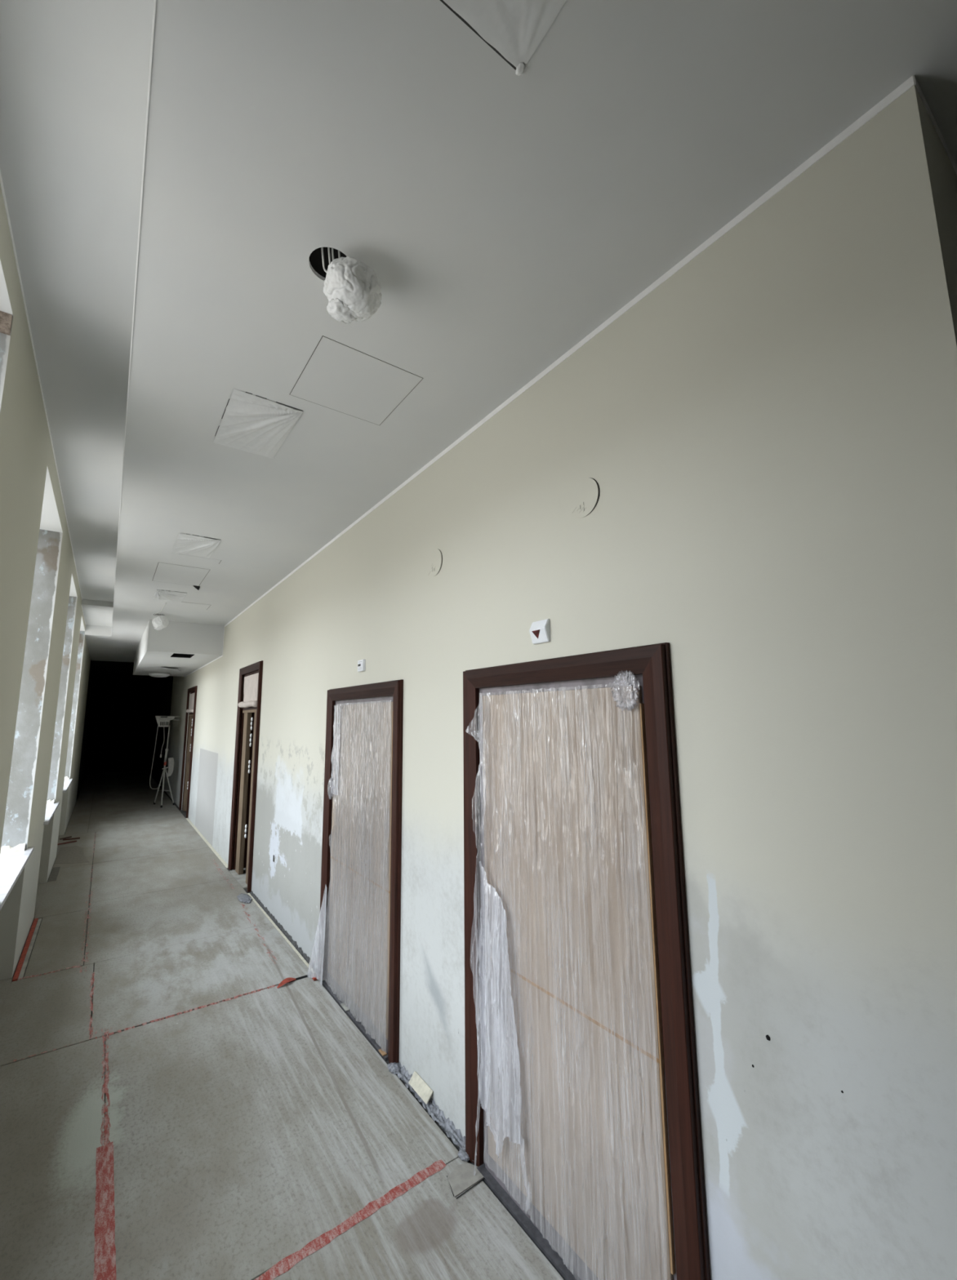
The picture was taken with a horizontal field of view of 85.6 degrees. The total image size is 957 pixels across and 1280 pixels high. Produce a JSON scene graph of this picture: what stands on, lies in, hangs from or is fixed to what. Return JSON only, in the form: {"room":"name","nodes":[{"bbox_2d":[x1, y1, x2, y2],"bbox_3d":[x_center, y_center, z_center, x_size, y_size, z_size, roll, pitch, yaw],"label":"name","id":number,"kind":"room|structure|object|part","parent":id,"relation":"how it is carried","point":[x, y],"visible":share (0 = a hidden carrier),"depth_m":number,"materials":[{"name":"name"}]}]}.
{"room":"corridor under renovation","nodes":[
{"label":"corridor under renovation","id":0,"kind":"room"},
{"bbox_2d":[0,183,90,980],"bbox_3d":[-4.026,0.704,4.319,0.628,3.800,20.200,5,-10,-35],"label":"wall","id":1,"kind":"structure","parent":0,"point":[45,659],"depth_m":3.98,"materials":[{"name":"beige paint"}]},
{"bbox_2d":[0,311,12,335],"bbox_3d":[-1.611,-0.096,1.183,0.504,2.600,1.570,5,-10,-35],"label":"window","id":2,"kind":"structure","parent":1,"relation":"in","point":[6,319],"depth_m":2.02,"materials":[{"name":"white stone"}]},
{"bbox_2d":[0,843,34,910],"bbox_3d":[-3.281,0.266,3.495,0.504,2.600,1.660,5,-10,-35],"label":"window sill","id":3,"kind":"structure","parent":1,"relation":"in","point":[13,860],"depth_m":3.59,"materials":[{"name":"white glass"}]},
{"bbox_2d":[43,799,59,825],"bbox_3d":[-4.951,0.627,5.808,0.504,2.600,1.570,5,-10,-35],"label":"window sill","id":4,"kind":"structure","parent":1,"relation":"in","point":[51,807],"depth_m":5.83,"materials":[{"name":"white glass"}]},
{"bbox_2d":[62,776,72,792],"bbox_3d":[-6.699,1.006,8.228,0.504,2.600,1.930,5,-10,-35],"label":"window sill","id":5,"kind":"structure","parent":1,"relation":"in","point":[67,782],"depth_m":8.27,"materials":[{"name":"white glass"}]},
{"bbox_2d":[91,247,346,688],"bbox_3d":[-6.147,-0.039,11.607,5.450,0.577,34.600,5,-10,-35],"label":"ceiling","id":6,"kind":"structure","parent":1,"relation":"attached to","point":[108,674],"depth_m":16.16,"materials":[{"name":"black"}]},
{"bbox_2d":[75,660,173,801],"bbox_3d":[-12.950,2.997,18.901,2.590,3.743,14.200,5,-10,-35],"label":"dark corridor opening","id":7,"kind":"structure","parent":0,"point":[121,725],"depth_m":23.87,"materials":[{"name":"black"}]},
{"bbox_2d":[12,760,563,1278],"bbox_3d":[-6.110,3.691,11.050,5.450,0.119,34.600,5,-10,-35],"label":"floor","id":8,"kind":"structure","parent":0,"point":[127,766],"depth_m":18.07,"materials":[{"name":"grey concrete"}]},
{"bbox_2d":[12,918,38,981],"bbox_3d":[-3.874,2.623,4.430,0.030,0.014,1.485,5,-10,-35],"label":"batten","id":9,"kind":"object","parent":8,"relation":"on","point":[20,965],"visible":1,"depth_m":4.29,"materials":[{"name":"paint"}]},
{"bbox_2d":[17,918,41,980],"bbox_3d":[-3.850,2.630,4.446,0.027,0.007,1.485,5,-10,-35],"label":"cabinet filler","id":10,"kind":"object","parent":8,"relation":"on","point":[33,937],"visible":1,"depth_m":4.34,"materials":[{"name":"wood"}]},
{"bbox_2d":[34,882,47,917],"bbox_3d":[-4.830,2.803,5.555,0.200,0.012,1.342,5,-10,-35],"label":"board","id":11,"kind":"object","parent":8,"relation":"on","point":[41,886],"visible":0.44,"depth_m":5.74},
{"bbox_2d":[0,963,93,1066],"bbox_3d":[-2.895,2.472,3.462,0.488,0.012,1.218,5,-10,-35],"label":"floor","id":12,"kind":"structure","parent":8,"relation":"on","point":[47,1012],"depth_m":3.38,"materials":[{"name":"grey concrete"}]},
{"bbox_2d":[13,1042,80,1061],"bbox_3d":[-2.510,2.392,2.999,0.460,0.001,0.024,5,-10,-33],"label":"tape","id":13,"kind":"object","parent":12,"relation":"on","point":[80,1042],"visible":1,"depth_m":2.97,"materials":[{"name":"red plastic"}]},
{"bbox_2d":[17,965,81,979],"bbox_3d":[-3.277,2.542,3.950,0.409,0.001,0.061,4,-10,-30],"label":"tape","id":14,"kind":"object","parent":12,"relation":"on","point":[73,966],"visible":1,"depth_m":3.94,"materials":[{"name":"red plastic"}]},
{"bbox_2d":[88,972,94,1039],"bbox_3d":[-2.644,2.473,3.529,0.030,0.001,1.030,5,-10,-35],"label":"tape","id":15,"kind":"object","parent":12,"relation":"on","point":[90,1029],"visible":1,"depth_m":3.47,"materials":[{"name":"red plastic"}]},
{"bbox_2d":[0,1035,104,1279],"bbox_3d":[-1.771,2.238,1.967,0.560,0.012,2.536,5,-10,-35],"label":"floor","id":16,"kind":"structure","parent":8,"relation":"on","point":[51,1103],"depth_m":2.25,"materials":[{"name":"grey concrete"}]},
{"bbox_2d":[93,1142,115,1279],"bbox_3d":[-0.951,2.125,1.313,0.067,0.001,2.550,5,-10,-35],"label":"tape","id":17,"kind":"object","parent":16,"relation":"on","point":[104,1258],"visible":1,"depth_m":2.00,"materials":[{"name":"red plastic"}]},
{"bbox_2d":[100,1031,111,1145],"bbox_3d":[-1.993,2.352,2.762,0.043,0.001,1.050,5,-10,-35],"label":"tape","id":18,"kind":"object","parent":16,"relation":"on","point":[106,1119],"visible":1,"depth_m":2.62,"materials":[{"name":"red plastic"}]},
{"bbox_2d":[23,909,88,978],"bbox_3d":[-3.689,2.644,4.560,0.356,0.012,1.496,5,-10,-35],"label":"floor","id":19,"kind":"structure","parent":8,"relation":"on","point":[58,944],"depth_m":4.45,"materials":[{"name":"grey concrete"}]},
{"bbox_2d":[79,890,92,973],"bbox_3d":[-3.707,2.686,4.892,0.079,0.001,2.350,5,-10,-35],"label":"tape","id":20,"kind":"object","parent":19,"relation":"on","point":[87,916],"visible":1,"depth_m":4.66,"materials":[{"name":"red plastic"}]},
{"bbox_2d":[56,835,64,856],"bbox_3d":[-6.578,3.182,7.976,0.200,0.012,1.702,5,-10,-35],"label":"board","id":21,"kind":"object","parent":8,"relation":"on","point":[59,836],"visible":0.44,"depth_m":8.21,"materials":[{"name":"grey"}]},
{"bbox_2d":[34,863,92,918],"bbox_3d":[-4.757,2.867,5.983,0.421,0.012,2.079,5,-10,-35],"label":"floor","id":22,"kind":"structure","parent":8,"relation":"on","point":[69,892],"depth_m":5.78,"materials":[{"name":"grey concrete"}]},
{"bbox_2d":[47,866,60,881],"bbox_3d":[-5.334,2.941,6.493,0.080,0.002,0.720,5,-10,-35],"label":"mat","id":23,"kind":"object","parent":22,"relation":"on","point":[55,871],"visible":1,"depth_m":6.45,"materials":[{"name":"grey"}]},
{"bbox_2d":[53,831,95,868],"bbox_3d":[-6.084,3.154,7.821,0.421,0.012,2.479,5,-10,-35],"label":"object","id":24,"kind":"structure","parent":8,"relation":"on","point":[86,842],"depth_m":8.02,"materials":[{"name":"grey concrete"}]},
{"bbox_2d":[57,840,76,844],"bbox_3d":[-6.452,3.177,8.086,0.024,0.026,0.260,-7,-11,37],"label":"stick","id":25,"kind":"object","parent":24,"relation":"on","point":[72,841],"visible":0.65,"depth_m":8.08,"materials":[{"name":"brown wood"}]},
{"bbox_2d":[62,837,79,840],"bbox_3d":[-6.586,3.219,8.356,0.220,0.027,0.023,4,-10,-27],"label":"stick","id":26,"kind":"object","parent":24,"relation":"on","point":[73,837],"visible":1,"depth_m":8.35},
{"bbox_2d":[54,845,88,863],"bbox_3d":[-5.824,3.087,7.435,0.380,0.002,1.300,5,-10,-35],"label":"floor patch","id":27,"kind":"structure","parent":24,"relation":"on","point":[73,854],"depth_m":7.35,"materials":[{"name":"grey concrete"}]},
{"bbox_2d":[64,811,90,835],"bbox_3d":[-7.588,3.465,9.809,0.311,0.012,2.536,5,-10,-35],"label":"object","id":28,"kind":"structure","parent":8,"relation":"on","point":[78,823],"depth_m":9.63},
{"bbox_2d":[72,773,97,813],"bbox_3d":[-11.229,4.254,14.852,0.311,0.012,9.996,5,-10,-35],"label":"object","id":29,"kind":"structure","parent":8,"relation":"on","point":[84,801],"depth_m":13.29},
{"bbox_2d":[87,770,187,832],"bbox_3d":[-9.743,4.166,14.360,1.521,0.012,12.536,5,-10,-35],"label":"floor","id":30,"kind":"structure","parent":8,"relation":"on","point":[121,799],"depth_m":11.87,"materials":[{"name":"grey concrete"}]},
{"bbox_2d":[149,715,179,808],"bbox_3d":[-7.185,2.734,11.744,0.568,2.001,0.473,-2,-9,12],"label":"light","id":31,"kind":"object","parent":30,"relation":"on","point":[162,721],"visible":1,"depth_m":11.79,"materials":[{"name":"white metal"}]},
{"bbox_3d":[-7.269,2.650,11.693,0.226,1.410,0.076,5,-10,-35],"label":"power cord","id":32,"kind":"part","parent":31,"relation":"part of","materials":[{"name":"white metal"}]},
{"bbox_3d":[-7.283,3.312,11.791,0.312,0.858,0.024,-5,-10,28],"label":"leg","id":33,"kind":"part","parent":31,"relation":"part of","materials":[{"name":"white metal"}]},
{"bbox_3d":[-7.061,3.276,11.560,0.025,0.860,0.404,4,-10,-30],"label":"leg","id":34,"kind":"part","parent":31,"relation":"part of","materials":[{"name":"white metal"}]},
{"bbox_3d":[-7.024,3.301,11.731,0.290,0.858,0.026,0,-9,-4],"label":"leg","id":35,"kind":"part","parent":31,"relation":"part of","materials":[{"name":"white metal"}]},
{"bbox_2d":[93,821,208,863],"bbox_3d":[-5.334,3.226,8.351,1.409,0.012,2.479,5,-10,-35],"label":"floor","id":36,"kind":"structure","parent":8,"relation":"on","point":[144,841],"depth_m":8.18,"materials":[{"name":"grey concrete"}]},
{"bbox_2d":[89,847,234,902],"bbox_3d":[-4.070,2.952,6.600,1.409,0.012,1.863,5,-10,-35],"label":"floor","id":37,"kind":"structure","parent":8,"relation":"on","point":[120,878],"depth_m":6.46,"materials":[{"name":"grey concrete"}]},
{"bbox_2d":[211,860,233,889],"bbox_3d":[-3.195,2.912,6.438,0.055,0.001,1.600,5,-10,-35],"label":"tape","id":38,"kind":"object","parent":37,"relation":"on","point":[211,860],"visible":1,"depth_m":6.46,"materials":[{"name":"plastic"}]},
{"bbox_2d":[84,878,271,964],"bbox_3d":[-3.027,2.726,5.157,1.409,0.012,1.720,5,-10,-35],"label":"floor","id":39,"kind":"structure","parent":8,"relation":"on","point":[126,926],"depth_m":4.99,"materials":[{"name":"grey concrete"}]},
{"bbox_2d":[236,893,252,902],"bbox_3d":[-2.504,2.765,5.527,0.128,0.019,0.381,5,-10,-35],"label":"scrap","id":40,"kind":"object","parent":39,"relation":"on","point":[244,898],"visible":1,"depth_m":5.50,"materials":[{"name":"grey plastic"}]},
{"bbox_2d":[90,923,309,1039],"bbox_3d":[-2.146,2.544,3.992,1.343,0.012,1.222,5,-10,-35],"label":"floor","id":41,"kind":"structure","parent":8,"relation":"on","point":[131,990],"depth_m":3.88,"materials":[{"name":"grey concrete"}]},
{"bbox_2d":[240,903,276,964],"bbox_3d":[-2.026,2.643,4.713,0.055,0.001,1.601,5,-10,-33],"label":"tape","id":42,"kind":"object","parent":41,"relation":"on","point":[240,904],"visible":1,"depth_m":4.61,"materials":[{"name":"red plastic"}]},
{"bbox_2d":[185,817,227,868],"bbox_3d":[-4.475,3.225,8.399,0.042,0.010,4.240,5,-10,-35],"label":"strip","id":43,"kind":"object","parent":8,"relation":"on","point":[205,840],"visible":0.86,"depth_m":7.90,"materials":[{"name":"beige plastic"}]},
{"bbox_2d":[229,868,247,888],"bbox_3d":[-2.683,2.902,6.375,0.576,0.015,0.820,5,-10,-35],"label":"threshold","id":44,"kind":"object","parent":8,"relation":"on","point":[241,878],"visible":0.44,"depth_m":6.24,"materials":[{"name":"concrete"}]},
{"bbox_2d":[247,893,309,967],"bbox_3d":[-1.893,2.663,4.806,0.022,0.009,2.240,5,-10,-35],"label":"strip","id":45,"kind":"object","parent":8,"relation":"on","point":[298,953],"visible":0.64,"depth_m":4.64,"materials":[{"name":"beige plastic"}]},
{"bbox_2d":[248,890,311,963],"bbox_3d":[-1.915,2.658,4.878,0.022,0.040,2.140,5,-10,-35],"label":"strip","id":46,"kind":"object","parent":8,"relation":"on","point":[279,926],"visible":0.94,"depth_m":4.71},
{"bbox_2d":[105,977,458,1279],"bbox_3d":[-1.173,2.342,2.706,1.272,0.012,2.000,5,-10,-35],"label":"floor","id":47,"kind":"structure","parent":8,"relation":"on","point":[245,1130],"depth_m":2.39,"materials":[{"name":"grey concrete"}]},
{"bbox_2d":[95,982,279,1039],"bbox_3d":[-1.871,2.451,3.435,1.090,0.001,0.041,5,-10,-35],"label":"tape","id":48,"kind":"object","parent":47,"relation":"on","point":[272,986],"visible":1,"depth_m":3.41,"materials":[{"name":"red plastic"}]},
{"bbox_2d":[276,977,295,988],"bbox_3d":[-1.391,2.481,3.746,0.052,0.026,0.153,-5,-10,29],"label":"tape","id":49,"kind":"object","parent":47,"relation":"on","point":[284,981],"visible":1,"depth_m":3.74,"materials":[{"name":"red paint"}]},
{"bbox_2d":[287,974,307,982],"bbox_3d":[-1.319,2.503,3.824,0.205,0.002,0.032,5,-10,-35],"label":"seam gap","id":50,"kind":"object","parent":47,"relation":"on","point":[304,976],"visible":0.5,"depth_m":3.82,"materials":[{"name":"black"}]},
{"bbox_2d":[253,1157,564,1279],"bbox_3d":[0.789,1.917,-0.011,1.272,0.012,4.748,5,-10,-35],"label":"floor","id":51,"kind":"structure","parent":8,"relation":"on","point":[425,1233],"depth_m":1.88,"materials":[{"name":"grey concrete"}]},
{"bbox_2d":[254,1159,446,1279],"bbox_3d":[-0.557,2.210,1.909,1.039,0.001,0.059,6,-11,-38],"label":"tape","id":52,"kind":"object","parent":51,"relation":"on","point":[288,1262],"visible":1,"depth_m":1.96,"materials":[{"name":"red plastic"}]},
{"bbox_2d":[447,1163,484,1197],"bbox_3d":[-0.060,2.241,2.159,0.167,0.005,0.115,5,-10,-35],"label":"board offcut","id":53,"kind":"object","parent":51,"relation":"on","point":[462,1177],"visible":1,"depth_m":2.15,"materials":[{"name":"grey wood"}]},
{"bbox_2d":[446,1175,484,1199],"bbox_3d":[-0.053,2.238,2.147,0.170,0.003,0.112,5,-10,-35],"label":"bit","id":54,"kind":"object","parent":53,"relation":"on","point":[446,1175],"visible":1,"depth_m":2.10,"materials":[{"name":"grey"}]},
{"bbox_2d":[395,1062,465,1150],"bbox_3d":[-0.254,2.293,2.560,0.043,0.045,0.690,5,-10,-35],"label":"strip","id":55,"kind":"object","parent":8,"relation":"on","point":[432,1108],"visible":0.8,"depth_m":2.48,"materials":[{"name":"grey plastic"}]},
{"bbox_2d":[387,1062,400,1075],"bbox_3d":[-0.458,2.339,2.821,0.069,0.033,0.104,5,-10,-35],"label":"scrap","id":56,"kind":"object","parent":55,"relation":"on","point":[394,1067],"visible":1,"depth_m":2.81,"materials":[{"name":"grey plastic"}]},
{"bbox_2d":[408,1071,433,1104],"bbox_3d":[-0.293,2.268,2.620,0.042,0.046,0.185,5,-10,-35],"label":"foam offcut","id":57,"kind":"object","parent":55,"relation":"on","point":[416,1082],"visible":1,"depth_m":2.61,"materials":[{"name":"beige plastic"}]},
{"bbox_2d":[0,0,956,676],"bbox_3d":[-2.019,-0.479,6.202,4.622,0.742,20.600,5,-10,-35],"label":"ceiling","id":58,"kind":"structure","parent":0,"point":[500,217],"depth_m":1.58,"materials":[{"name":"paint"}]},
{"bbox_2d":[111,0,155,635],"bbox_3d":[-2.145,-1.062,3.118,0.004,0.023,15.640,5,-10,-35],"label":"trim","id":59,"kind":"structure","parent":58,"relation":"attached to","point":[154,1],"depth_m":1.55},
{"bbox_2d":[148,673,169,677],"bbox_3d":[-7.226,0.805,11.690,0.410,0.078,0.410,5,-10,-35],"label":"lamp","id":60,"kind":"object","parent":58,"relation":"attached to","point":[156,675],"visible":1,"depth_m":11.56,"materials":[{"name":"white plastic"}]},
{"bbox_2d":[151,613,168,630],"bbox_3d":[-4.586,-0.309,7.472,0.203,0.342,0.220,2,-9,-14],"label":"lamp","id":61,"kind":"object","parent":58,"relation":"hanging from","point":[160,622],"visible":0.97,"depth_m":7.39,"materials":[{"name":"white plastic"}]},
{"bbox_2d":[152,589,186,601],"bbox_3d":[-3.830,-0.528,6.397,0.321,0.039,0.595,5,-10,-35],"label":"film cover","id":62,"kind":"object","parent":58,"relation":"attached to","point":[166,595],"visible":1,"depth_m":6.35,"materials":[{"name":"white plastic"}]},
{"bbox_2d":[160,666,178,670],"bbox_3d":[-6.175,0.594,10.337,0.340,0.055,0.450,5,-10,-35],"label":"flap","id":63,"kind":"object","parent":58,"relation":"hanging from","point":[161,668],"visible":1,"depth_m":10.27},
{"bbox_2d":[152,562,209,586],"bbox_3d":[-3.175,-0.688,5.496,0.457,0.001,0.830,5,-10,-35],"label":"access hatch","id":64,"kind":"object","parent":58,"relation":"attached to","point":[164,572],"visible":1,"depth_m":5.46,"materials":[{"name":"paint"}]},
{"bbox_2d":[170,653,194,657],"bbox_3d":[-4.844,0.187,8.453,0.375,0.137,0.670,5,-10,-35],"label":"ceiling vent","id":65,"kind":"object","parent":58,"relation":"in","point":[175,655],"visible":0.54,"depth_m":8.70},
{"bbox_2d":[163,600,210,609],"bbox_3d":[-3.913,-0.467,6.932,0.526,0.001,0.382,5,-10,-35],"label":"access hatch","id":66,"kind":"object","parent":58,"relation":"attached to","point":[171,603],"visible":1,"depth_m":6.93,"materials":[{"name":"paint"}]},
{"bbox_2d":[171,533,221,557],"bbox_3d":[-2.507,-0.822,4.572,0.312,0.022,0.612,5,-10,-35],"label":"film cover","id":67,"kind":"object","parent":58,"relation":"attached to","point":[189,544],"visible":1,"depth_m":4.55,"materials":[{"name":"white plastic"}]},
{"bbox_2d":[213,388,302,458],"bbox_3d":[-1.176,-1.112,2.721,0.324,0.021,0.586,5,-10,-35],"label":"film cover","id":68,"kind":"object","parent":58,"relation":"attached to","point":[256,424],"visible":1,"depth_m":2.68,"materials":[{"name":"white plastic"}]},
{"bbox_2d":[320,247,382,324],"bbox_3d":[-0.422,-1.231,1.742,0.186,0.292,0.206,-4,-9,23],"label":"lamp","id":69,"kind":"object","parent":58,"relation":"hanging from","point":[352,289],"visible":0.99,"depth_m":1.68,"materials":[{"name":"white plastic"}]},
{"bbox_2d":[289,335,423,425],"bbox_3d":[-0.574,-1.176,2.396,0.464,0.001,0.467,5,-10,-35],"label":"access hatch","id":70,"kind":"object","parent":58,"relation":"attached to","point":[337,376],"visible":1,"depth_m":2.37,"materials":[{"name":"paint"}]},
{"bbox_2d":[440,0,566,70],"bbox_3d":[0.141,-1.403,0.908,0.318,0.006,0.588,5,-10,-35],"label":"film cover","id":71,"kind":"object","parent":58,"relation":"attached to","point":[513,29],"visible":1,"depth_m":1.14,"materials":[{"name":"white plastic"}]},
{"bbox_2d":[515,62,524,75],"bbox_3d":[0.099,-1.354,1.224,0.020,0.013,0.029,5,-10,-35],"label":"scrap","id":72,"kind":"object","parent":71,"relation":"attached to","point":[520,68],"visible":1,"depth_m":1.22,"materials":[{"name":"white plastic"}]},
{"bbox_2d":[164,85,956,1279],"bbox_3d":[-2.693,1.490,8.529,2.732,3.463,16.778,5,-10,-35],"label":"wall","id":73,"kind":"structure","parent":0,"point":[767,436],"depth_m":1.42,"materials":[{"name":"beige paint"}]},
{"bbox_2d":[178,685,197,817],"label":"door","id":74,"kind":"structure","parent":73,"relation":"in","point":[185,802],"depth_m":11.00,"materials":[{"name":"brown wood"}]},
{"bbox_3d":[-6.038,2.571,10.811,0.053,2.014,1.010,5,-10,-35],"label":"frame","id":75,"kind":"part","parent":74,"relation":"part of","materials":[{"name":"brown wood"}]},
{"bbox_2d":[185,693,194,712],"bbox_3d":[-6.110,1.340,10.970,0.079,0.419,1.052,5,-10,-35],"label":"foam cover","id":76,"kind":"object","parent":74,"relation":"attached to","point":[192,695],"visible":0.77,"depth_m":11.03,"materials":[{"name":"white plastic"}]},
{"bbox_2d":[227,660,262,892],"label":"door","id":77,"kind":"structure","parent":73,"relation":"in","point":[248,750],"depth_m":6.56,"materials":[{"name":"brown wood"}]},
{"bbox_3d":[-2.846,1.879,6.390,0.053,2.014,0.939,5,-10,-35],"label":"frame","id":78,"kind":"part","parent":77,"relation":"part of","materials":[{"name":"brown wood"}]},
{"bbox_2d":[237,672,258,707],"bbox_3d":[-2.917,0.648,6.549,0.079,0.419,0.981,5,-10,-35],"label":"foam cover","id":79,"kind":"object","parent":77,"relation":"attached to","point":[251,682],"visible":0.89,"depth_m":6.54,"materials":[{"name":"white plastic"}]},
{"bbox_2d":[319,679,403,1063],"bbox_3d":[-0.810,1.382,3.520,0.090,2.143,1.261,5,-10,-35],"label":"door","id":80,"kind":"structure","parent":73,"relation":"in","point":[390,691],"depth_m":3.14,"materials":[{"name":"clear plastic film"},{"name":"pale tan wood"},{"name":"dark brown veneer"}]},
{"bbox_2d":[340,1002,349,1011],"bbox_3d":[-0.883,2.431,3.421,0.030,0.006,0.100,5,-10,-35],"label":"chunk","id":81,"kind":"object","parent":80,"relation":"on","point":[343,1005],"visible":1,"depth_m":3.42,"materials":[{"name":"wood"}]},
{"bbox_2d":[306,700,390,1051],"bbox_3d":[-0.919,1.441,3.550,0.085,2.004,1.220,5,-10,-35],"label":"plastic sheet","id":82,"kind":"object","parent":80,"relation":"hanging from","point":[318,939],"visible":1,"depth_m":3.44,"materials":[{"name":"grey"}]},
{"bbox_3d":[-0.798,2.393,3.362,0.020,0.062,1.048,5,-10,-35],"label":"kick plate","id":83,"kind":"part","parent":80,"relation":"part of","materials":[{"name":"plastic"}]},
{"bbox_2d":[327,702,392,1039],"bbox_3d":[-0.811,1.404,3.501,0.020,1.928,1.010,5,-10,-35],"label":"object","id":84,"kind":"object","parent":80,"relation":"attached to","point":[386,716],"visible":0.52,"depth_m":3.40,"materials":[{"name":"beige wood"}]},
{"bbox_3d":[-0.807,1.965,3.423,0.015,0.796,0.999,5,-10,-35],"label":"panel","id":85,"kind":"part","parent":84,"relation":"part of","materials":[{"name":"beige wood"}]},
{"bbox_3d":[-0.817,1.010,3.562,0.016,1.130,1.003,5,-10,-35],"label":"panel","id":86,"kind":"part","parent":84,"relation":"part of","materials":[{"name":"beige wood"}]},
{"bbox_3d":[-0.793,1.425,3.526,0.050,2.038,1.073,5,-10,-35],"label":"steel frame","id":87,"kind":"part","parent":80,"relation":"part of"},
{"bbox_2d":[377,1048,386,1056],"bbox_3d":[-0.548,2.358,2.953,0.025,0.006,0.060,5,-10,-35],"label":"board offcut","id":88,"kind":"object","parent":80,"relation":"on","point":[382,1052],"visible":1,"depth_m":2.94,"materials":[{"name":"beige wood"}]},
{"bbox_2d":[357,659,365,671],"bbox_3d":[-0.836,0.183,3.694,0.024,0.080,0.100,5,-10,-35],"label":"display","id":89,"kind":"object","parent":73,"relation":"attached to","point":[361,664],"visible":1,"depth_m":3.67,"materials":[{"name":"white plastic"}]},
{"bbox_2d":[427,548,442,576],"bbox_3d":[-0.249,-0.445,2.958,0.007,0.156,0.160,5,-10,-35],"label":"round cover","id":90,"kind":"object","parent":73,"relation":"attached to","point":[435,561],"visible":1,"depth_m":2.96,"materials":[{"name":"beige paint"}]},
{"bbox_2d":[0,75,956,677],"bbox_3d":[-1.409,-0.602,5.356,4.622,0.762,18.500,5,-10,-35],"label":"trim","id":91,"kind":"structure","parent":73,"relation":"attached to","point":[908,83],"depth_m":1.79,"materials":[{"name":"white paint"}]},
{"bbox_2d":[528,618,550,644],"bbox_3d":[0.258,-0.035,2.168,0.034,0.095,0.100,5,-10,-35],"label":"indicator","id":92,"kind":"object","parent":73,"relation":"attached to","point":[540,631],"visible":1,"depth_m":2.15,"materials":[{"name":"white plastic"}]},
{"bbox_2d":[568,477,599,517],"bbox_3d":[0.415,-0.561,2.035,0.007,0.156,0.160,5,-10,-35],"label":"round cover","id":93,"kind":"object","parent":73,"relation":"attached to","point":[584,496],"visible":1,"depth_m":2.03,"materials":[{"name":"beige paint"}]},
{"bbox_2d":[462,642,710,1279],"bbox_3d":[0.299,1.142,1.985,0.090,2.143,1.157,5,-10,-35],"label":"door","id":94,"kind":"structure","parent":73,"relation":"in","point":[650,664],"depth_m":1.67,"materials":[{"name":"clear plastic film"},{"name":"pale tan wood"},{"name":"dark brown veneer"}]},
{"bbox_2d":[457,1148,473,1161],"bbox_3d":[-0.042,2.249,2.249,0.106,0.029,0.055,-5,-9,25],"label":"scrap","id":95,"kind":"object","parent":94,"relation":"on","point":[462,1154],"visible":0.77,"depth_m":2.25,"materials":[{"name":"grey plastic"}]},
{"bbox_3d":[0.311,2.153,1.826,0.020,0.062,0.944,5,-10,-35],"label":"kick plate","id":96,"kind":"part","parent":94,"relation":"part of","materials":[{"name":"beige wood"}]},
{"bbox_2d":[466,669,663,1279],"bbox_3d":[0.257,1.176,1.972,0.062,2.056,0.982,6,-11,-38],"label":"plastic sheet","id":97,"kind":"object","parent":94,"relation":"hanging from","point":[489,984],"visible":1,"depth_m":2.11,"materials":[{"name":"white"}]},
{"bbox_2d":[482,685,675,1279],"bbox_3d":[0.298,1.164,1.965,0.020,1.928,0.906,5,-10,-35],"label":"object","id":98,"kind":"structure","parent":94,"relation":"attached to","point":[628,826],"depth_m":1.84,"materials":[{"name":"beige wood"}]},
{"bbox_3d":[0.292,0.778,2.026,0.016,1.147,0.899,5,-10,-35],"label":"panel","id":99,"kind":"part","parent":98,"relation":"part of","materials":[{"name":"beige wood"}]},
{"bbox_3d":[0.302,1.733,1.886,0.015,0.779,0.895,5,-10,-35],"label":"panel","id":100,"kind":"part","parent":98,"relation":"part of","materials":[{"name":"beige wood"}]},
{"bbox_2d":[765,1034,770,1040],"bbox_3d":[0.754,1.035,1.344,0.003,0.014,0.012,5,-10,-35],"label":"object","id":101,"kind":"structure","parent":73,"relation":"attached to","point":[767,1037],"depth_m":1.34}
]}

